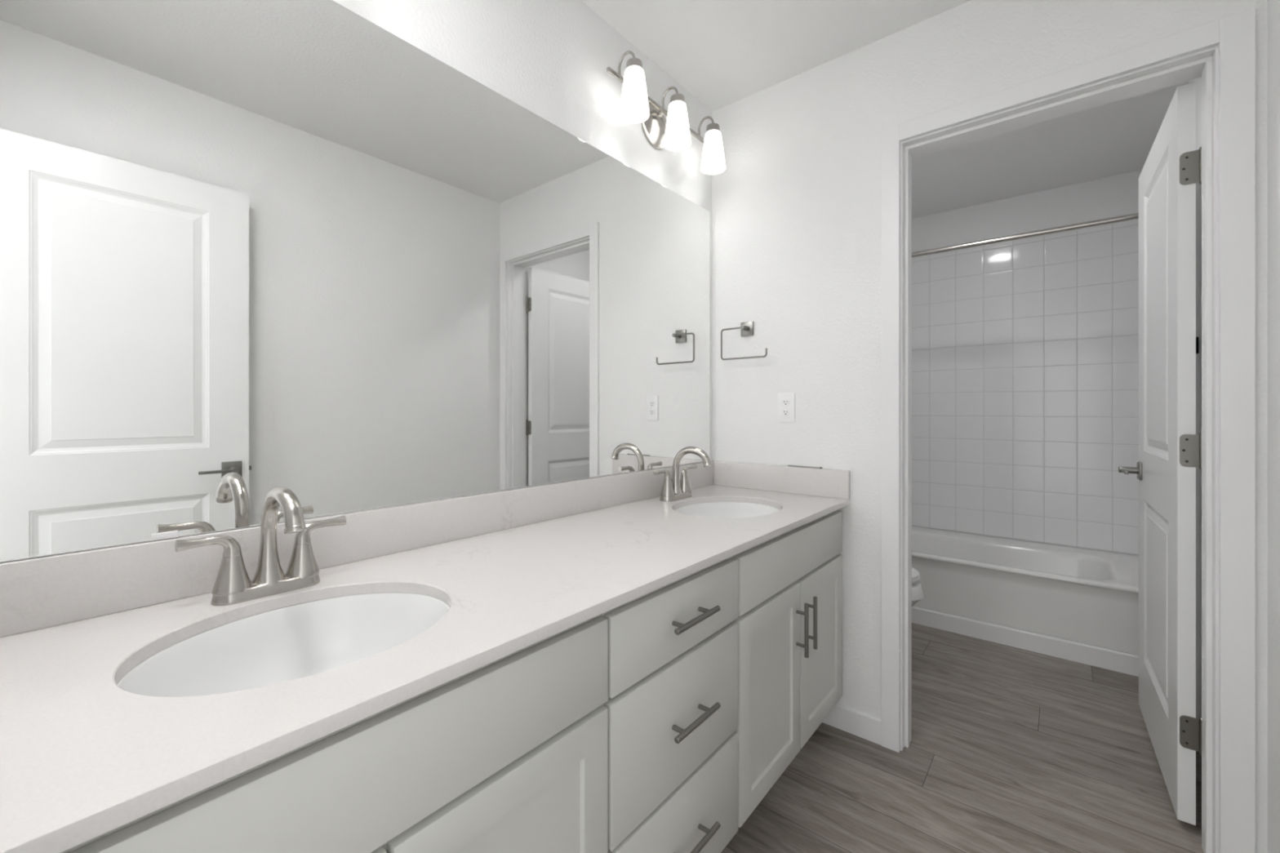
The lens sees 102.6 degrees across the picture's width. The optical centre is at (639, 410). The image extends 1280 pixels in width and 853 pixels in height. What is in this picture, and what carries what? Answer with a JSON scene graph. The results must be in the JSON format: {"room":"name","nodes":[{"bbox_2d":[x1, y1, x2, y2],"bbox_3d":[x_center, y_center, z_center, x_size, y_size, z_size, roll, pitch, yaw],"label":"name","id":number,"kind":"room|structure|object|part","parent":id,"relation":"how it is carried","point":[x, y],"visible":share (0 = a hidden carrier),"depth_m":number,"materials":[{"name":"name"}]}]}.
{"room":"bathroom","nodes":[
{"label":"bathroom","id":0,"kind":"room"},
{"bbox_2d":[2,0,711,562],"bbox_3d":[0.225,-0.066,2.201,0.120,2.440,4.190,0,0,40],"label":"wall","id":1,"kind":"structure","parent":0,"point":[551,59],"depth_m":1.54,"materials":[{"name":"white paint"}]},
{"bbox_2d":[0,0,709,562],"bbox_3d":[-0.332,-0.315,1.426,0.008,1.061,1.972,0,0,40],"label":"wall mirror","id":2,"kind":"object","parent":1,"relation":"attached to","point":[249,249],"visible":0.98,"depth_m":1.01,"materials":[{"name":"clear glass"}]},
{"bbox_2d":[0,460,715,637],"bbox_3d":[-0.325,0.268,1.425,0.018,0.102,2.018,0,0,40],"label":"backsplash","id":3,"kind":"structure","parent":1,"relation":"attached to","point":[53,590],"depth_m":0.95,"materials":[{"name":"white stone"}]},
{"bbox_2d":[606,50,725,174],"bbox_3d":[0.113,-1.058,1.850,0.154,0.218,0.590,0,0,40],"label":"vanity light","id":4,"kind":"object","parent":1,"relation":"attached to","point":[673,135],"visible":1,"depth_m":1.81,"materials":[{"name":"white glass"}]},
{"bbox_3d":[-0.043,-1.133,1.670,0.074,0.068,0.009,0,0,40],"label":"arm","id":5,"kind":"part","parent":4,"relation":"part of","materials":[{"name":"silver metal"}]},
{"bbox_3d":[-0.018,-1.020,1.649,0.098,0.143,0.098,0,0,40],"label":"lamp shade","id":6,"kind":"part","parent":4,"relation":"part of","materials":[{"name":"white glass"}]},
{"bbox_3d":[0.109,-1.133,1.853,0.074,0.068,0.009,0,0,40],"label":"arm","id":7,"kind":"part","parent":4,"relation":"part of","materials":[{"name":"silver metal"}]},
{"bbox_3d":[0.134,-1.020,1.833,0.098,0.143,0.098,0,0,40],"label":"lamp shade","id":8,"kind":"part","parent":4,"relation":"part of","materials":[{"name":"white glass"}]},
{"bbox_3d":[0.263,-1.133,2.040,0.074,0.068,0.009,0,0,40],"label":"arm","id":9,"kind":"part","parent":4,"relation":"part of","materials":[{"name":"silver metal"}]},
{"bbox_3d":[0.288,-1.020,2.019,0.098,0.143,0.098,0,0,40],"label":"lamp shade","id":10,"kind":"part","parent":4,"relation":"part of","materials":[{"name":"white glass"}]},
{"bbox_2d":[580,0,1188,218],"bbox_3d":[0.866,-1.336,1.671,1.785,0.100,4.190,0,0,40],"label":"ceiling","id":11,"kind":"structure","parent":0,"point":[723,53],"depth_m":1.95,"materials":[{"name":"white paint"}]},
{"bbox_2d":[720,622,1203,852],"bbox_3d":[0.053,1.156,0.687,1.785,0.003,6.744,0,0,40],"label":"floor","id":12,"kind":"structure","parent":0,"point":[1011,749],"depth_m":1.62,"materials":[{"name":"grey wood"}]},
{"bbox_2d":[61,613,607,852],"bbox_3d":[-0.498,0.747,0.764,0.588,0.814,0.774,0,0,40],"label":"vanity cabinet","id":13,"kind":"object","parent":12,"relation":"on","point":[508,754],"visible":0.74,"depth_m":0.66,"materials":[{"name":"paint"}]},
{"bbox_3d":[-0.422,0.774,0.466,0.019,0.508,0.371,0,0,40],"label":"door","id":14,"kind":"part","parent":13,"relation":"part of","materials":[{"name":"white paint"}]},
{"bbox_2d":[0,460,849,852],"bbox_3d":[-0.110,0.278,1.247,0.576,0.122,2.018,0,0,40],"label":"countertop","id":15,"kind":"structure","parent":13,"relation":"on","point":[84,757],"depth_m":0.78,"materials":[{"name":"white stone"}]},
{"bbox_2d":[174,486,346,606],"bbox_3d":[-0.605,0.224,0.863,0.178,0.190,0.246,0,0,40],"label":"faucet","id":16,"kind":"object","parent":15,"relation":"on","point":[233,584],"visible":1,"depth_m":0.88,"materials":[{"name":"silver metal"}]},
{"bbox_3d":[-0.704,0.224,0.839,0.026,0.038,0.084,0,0,40],"label":"lever","id":17,"kind":"part","parent":16,"relation":"part of","materials":[{"name":"silver metal"}]},
{"bbox_3d":[-0.685,0.273,0.862,0.053,0.060,0.053,0,0,40],"label":"handle","id":18,"kind":"part","parent":16,"relation":"part of","materials":[{"name":"silver metal"}]},
{"bbox_3d":[-0.652,0.308,0.901,0.055,0.023,0.159,0,0,40],"label":"deck plate","id":19,"kind":"part","parent":16,"relation":"part of","materials":[{"name":"silver metal"}]},
{"bbox_3d":[-0.606,0.216,0.863,0.172,0.176,0.051,0,0,40],"label":"spout","id":20,"kind":"part","parent":16,"relation":"part of","materials":[{"name":"silver metal"}]},
{"bbox_3d":[-0.619,0.273,0.941,0.053,0.060,0.053,0,0,40],"label":"handle","id":21,"kind":"part","parent":16,"relation":"part of","materials":[{"name":"silver metal"}]},
{"bbox_3d":[-0.601,0.224,0.964,0.026,0.038,0.084,0,0,40],"label":"lever","id":22,"kind":"part","parent":16,"relation":"part of","materials":[{"name":"silver metal"}]},
{"bbox_2d":[117,592,449,697],"bbox_3d":[-0.490,0.415,0.763,0.386,0.151,0.457,0,0,40],"label":"undermount sink","id":23,"kind":"object","parent":15,"relation":"in","point":[305,639],"visible":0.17,"depth_m":0.86,"materials":[{"name":"white ceramic"}]},
{"bbox_2d":[653,446,712,501],"bbox_3d":[0.177,0.224,1.816,0.178,0.190,0.246,0,0,40],"label":"faucet","id":24,"kind":"object","parent":15,"relation":"on","point":[673,489],"visible":1,"depth_m":1.82,"materials":[{"name":"silver metal"}]},
{"bbox_3d":[0.079,0.224,1.793,0.026,0.038,0.084,0,0,40],"label":"lever","id":25,"kind":"part","parent":24,"relation":"part of","materials":[{"name":"silver metal"}]},
{"bbox_3d":[0.098,0.273,1.815,0.053,0.060,0.053,0,0,40],"label":"handle","id":26,"kind":"part","parent":24,"relation":"part of","materials":[{"name":"silver metal"}]},
{"bbox_3d":[0.130,0.308,1.855,0.055,0.023,0.159,0,0,40],"label":"deck plate","id":27,"kind":"part","parent":24,"relation":"part of","materials":[{"name":"silver metal"}]},
{"bbox_3d":[0.163,0.273,1.895,0.053,0.060,0.053,0,0,40],"label":"handle","id":28,"kind":"part","parent":24,"relation":"part of","materials":[{"name":"silver metal"}]},
{"bbox_3d":[0.182,0.224,1.917,0.026,0.038,0.084,0,0,40],"label":"lever","id":29,"kind":"part","parent":24,"relation":"part of","materials":[{"name":"silver metal"}]},
{"bbox_3d":[0.177,0.216,1.816,0.172,0.176,0.051,0,0,40],"label":"spout","id":30,"kind":"part","parent":24,"relation":"part of","materials":[{"name":"silver metal"}]},
{"bbox_2d":[674,501,780,518],"bbox_3d":[0.291,0.415,1.709,0.386,0.151,0.457,0,0,40],"label":"undermount sink","id":31,"kind":"object","parent":15,"relation":"in","point":[724,509],"visible":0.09,"depth_m":1.87,"materials":[{"name":"white ceramic"}]},
{"bbox_2d":[787,465,822,468],"bbox_3d":[0.623,0.214,1.939,0.133,0.005,0.005,0,0,41],"label":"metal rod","id":32,"kind":"object","parent":15,"relation":"on","point":[788,465],"visible":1,"depth_m":1.93,"materials":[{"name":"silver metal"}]},
{"bbox_3d":[-0.181,0.774,0.758,0.019,0.508,0.371,0,0,40],"label":"door","id":33,"kind":"part","parent":13,"relation":"part of","materials":[{"name":"white paint"}]},
{"bbox_2d":[601,556,737,852],"bbox_3d":[-0.103,0.747,1.243,0.588,0.814,0.465,0,0,40],"label":"vanity cabinet","id":34,"kind":"object","parent":12,"relation":"on","point":[672,704],"visible":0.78,"depth_m":1.05,"materials":[{"name":"paint"}]},
{"bbox_3d":[0.074,0.697,1.097,0.018,0.714,0.465,0,0,40],"label":"frame","id":35,"kind":"part","parent":34,"relation":"part of","materials":[{"name":"white paint"}]},
{"bbox_3d":[0.088,0.436,1.084,0.019,0.144,0.456,0,0,40],"label":"drawer","id":36,"kind":"part","parent":34,"relation":"part of","materials":[{"name":"white paint"}]},
{"bbox_3d":[0.088,0.908,1.084,0.019,0.241,0.456,0,0,40],"label":"drawer","id":37,"kind":"part","parent":34,"relation":"part of","materials":[{"name":"white paint"}]},
{"bbox_3d":[0.079,0.646,1.035,0.031,0.009,0.010,0,0,40],"label":"post","id":38,"kind":"part","parent":34,"relation":"part of","materials":[{"name":"silver metal"}]},
{"bbox_3d":[0.079,0.434,1.035,0.031,0.009,0.010,0,0,40],"label":"post","id":39,"kind":"part","parent":34,"relation":"part of","materials":[{"name":"silver metal"}]},
{"bbox_3d":[0.122,0.646,1.062,0.012,0.012,0.158,0,0,40],"label":"handle","id":40,"kind":"part","parent":34,"relation":"part of","materials":[{"name":"silver metal"}]},
{"bbox_3d":[0.122,0.434,1.062,0.012,0.012,0.158,0,0,40],"label":"handle","id":41,"kind":"part","parent":34,"relation":"part of","materials":[{"name":"silver metal"}]},
{"bbox_3d":[0.140,0.907,1.109,0.031,0.009,0.010,0,0,40],"label":"post","id":42,"kind":"part","parent":34,"relation":"part of","materials":[{"name":"silver metal"}]},
{"bbox_3d":[0.140,0.646,1.109,0.031,0.009,0.010,0,0,40],"label":"post","id":43,"kind":"part","parent":34,"relation":"part of","materials":[{"name":"silver metal"}]},
{"bbox_3d":[0.140,0.434,1.109,0.031,0.009,0.010,0,0,40],"label":"post","id":44,"kind":"part","parent":34,"relation":"part of","materials":[{"name":"silver metal"}]},
{"bbox_3d":[0.122,0.907,1.062,0.012,0.012,0.158,0,0,40],"label":"handle","id":45,"kind":"part","parent":34,"relation":"part of","materials":[{"name":"silver metal"}]},
{"bbox_2d":[732,509,842,827],"bbox_3d":[0.292,0.747,1.721,0.588,0.814,0.774,0,0,40],"label":"vanity cabinet","id":46,"kind":"object","parent":12,"relation":"on","point":[789,620],"visible":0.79,"depth_m":1.48,"materials":[{"name":"paint"}]},
{"bbox_3d":[0.359,0.774,1.412,0.019,0.508,0.373,0,0,40],"label":"door","id":47,"kind":"part","parent":46,"relation":"part of","materials":[{"name":"white paint"}]},
{"bbox_3d":[0.478,0.600,1.518,0.031,0.009,0.010,0,0,40],"label":"post","id":48,"kind":"part","parent":46,"relation":"part of","materials":[{"name":"silver metal"}]},
{"bbox_3d":[0.478,0.696,1.518,0.031,0.009,0.010,0,0,40],"label":"post","id":49,"kind":"part","parent":46,"relation":"part of","materials":[{"name":"silver metal"}]},
{"bbox_3d":[0.490,0.648,1.508,0.012,0.158,0.012,0,0,40],"label":"handle","id":50,"kind":"part","parent":46,"relation":"part of","materials":[{"name":"silver metal"}]},
{"bbox_3d":[0.534,0.648,1.561,0.012,0.158,0.012,0,0,40],"label":"handle","id":51,"kind":"part","parent":46,"relation":"part of","materials":[{"name":"silver metal"}]},
{"bbox_3d":[0.602,0.774,1.706,0.019,0.508,0.373,0,0,40],"label":"door","id":52,"kind":"part","parent":46,"relation":"part of","materials":[{"name":"white paint"}]},
{"bbox_2d":[911,567,924,606],"bbox_3d":[0.981,0.777,2.471,0.694,0.755,0.456,0,0,40],"label":"toilet","id":53,"kind":"object","parent":12,"relation":"on","point":[917,592],"visible":0.12,"depth_m":2.24,"materials":[{"name":"white ceramic"}]},
{"bbox_3d":[1.061,0.749,2.405,0.449,0.017,0.354,0,0,40],"label":"seat","id":54,"kind":"part","parent":53,"relation":"part of","materials":[{"name":"white plastic"}]},
{"bbox_3d":[1.054,0.726,2.411,0.463,0.024,0.352,0,0,40],"label":"lid","id":55,"kind":"part","parent":53,"relation":"part of","materials":[{"name":"white plastic"}]},
{"bbox_2d":[911,526,1138,655],"bbox_3d":[1.895,0.967,2.916,1.524,0.375,0.720,0,0,40],"label":"bathtub","id":56,"kind":"object","parent":12,"relation":"on","point":[1085,596],"visible":0.43,"depth_m":2.57,"materials":[{"name":"white ceramic"}]},
{"bbox_2d":[711,0,1267,852],"bbox_3d":[0.949,-0.066,1.771,1.545,2.440,0.135,0,0,40],"label":"wall","id":57,"kind":"structure","parent":0,"point":[797,198],"depth_m":1.84,"materials":[{"name":"white paint"}]},
{"bbox_2d":[720,321,767,359],"bbox_3d":[0.427,-0.283,2.077,0.209,0.155,0.058,0,0,40],"label":"towel ring","id":58,"kind":"object","parent":57,"relation":"attached to","point":[747,327],"visible":1,"depth_m":2.09,"materials":[{"name":"grey metal"}]},
{"bbox_3d":[0.424,-0.332,2.074,0.020,0.020,0.050,0,0,40],"label":"post","id":59,"kind":"part","parent":58,"relation":"part of","materials":[{"name":"grey metal"}]},
{"bbox_2d":[777,392,795,422],"bbox_3d":[0.568,-0.010,1.994,0.070,0.115,0.007,0,0,40],"label":"wall outlet","id":60,"kind":"object","parent":57,"relation":"attached to","point":[785,401],"visible":1,"depth_m":1.99,"materials":[{"name":"white plastic"}]},
{"bbox_2d":[781,409,790,415],"bbox_3d":[0.566,0.010,1.992,0.034,0.024,0.002,0,0,40],"label":"receptacle","id":61,"kind":"object","parent":60,"relation":"attached to","point":[784,412],"depth_m":1.99,"materials":[{"name":"white plastic"}]},
{"bbox_2d":[781,399,790,405],"bbox_3d":[0.566,-0.029,1.992,0.034,0.024,0.002,0,0,40],"label":"receptacle","id":62,"kind":"object","parent":60,"relation":"attached to","point":[784,402],"depth_m":1.99,"materials":[{"name":"white plastic"}]},
{"bbox_2d":[822,702,881,745],"bbox_3d":[0.756,1.111,1.835,0.207,0.086,0.012,0,0,40],"label":"baseboard","id":63,"kind":"structure","parent":57,"relation":"attached to","point":[861,724],"depth_m":1.82,"materials":[{"name":"white wood"}]},
{"bbox_2d":[881,8,1255,852],"bbox_3d":[1.205,0.095,1.560,0.838,2.119,0.168,0,0,40],"label":"door frame","id":64,"kind":"structure","parent":57,"relation":"attached to","point":[1234,35],"depth_m":1.31,"materials":[{"name":"white wood"}]},
{"bbox_2d":[1118,81,1201,825],"bbox_3d":[1.714,0.119,1.681,0.159,2.030,0.757,0,0,38],"label":"door","id":65,"kind":"structure","parent":57,"relation":"in","point":[1170,447],"depth_m":1.49,"materials":[{"name":"white wood"}]},
{"bbox_3d":[1.887,0.229,1.937,0.008,0.066,0.066,0,0,38],"label":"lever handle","id":66,"kind":"part","parent":65,"relation":"part of","materials":[{"name":"grey metal"}]},
{"bbox_2d":[911,606,1138,676],"bbox_3d":[1.664,1.111,2.636,1.525,0.086,0.012,0,0,40],"label":"baseboard","id":67,"kind":"structure","parent":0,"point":[1114,660],"depth_m":2.45,"materials":[{"name":"white wood"}]},
{"bbox_2d":[911,169,1142,555],"bbox_3d":[2.166,-0.066,3.244,1.545,2.440,0.110,0,0,40],"label":"wall","id":68,"kind":"structure","parent":0,"point":[1117,195],"depth_m":3.04,"materials":[{"name":"white paint"}]},
{"bbox_2d":[911,220,1138,555],"bbox_3d":[1.887,-0.120,2.906,1.545,1.796,0.764,0,0,40],"label":"wall tile","id":69,"kind":"structure","parent":68,"relation":"attached to","point":[1025,352],"depth_m":3.04,"materials":[{"name":"white tile"}]},
{"bbox_2d":[911,213,1138,257],"bbox_3d":[1.669,-0.844,2.642,1.525,0.056,0.056,0,0,40],"label":"shower rod","id":70,"kind":"object","parent":69,"relation":"attached to","point":[1131,216],"visible":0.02,"depth_m":2.46,"materials":[{"name":"silver metal"}]},
{"bbox_2d":[1187,0,1279,852],"bbox_3d":[1.508,-0.066,1.141,0.120,2.440,4.190,0,0,40],"label":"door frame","id":71,"kind":"structure","parent":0,"point":[1273,6],"depth_m":1.20,"materials":[{"name":"white paint"}]},
{"bbox_2d":[1195,337,1198,354],"bbox_3d":[2.008,-0.235,1.889,0.063,0.060,0.044,0,0,40],"label":"wall hook","id":72,"kind":"object","parent":71,"relation":"attached to","point":[1197,338],"visible":0.14,"depth_m":1.85,"materials":[{"name":"black metal"}]}
]}

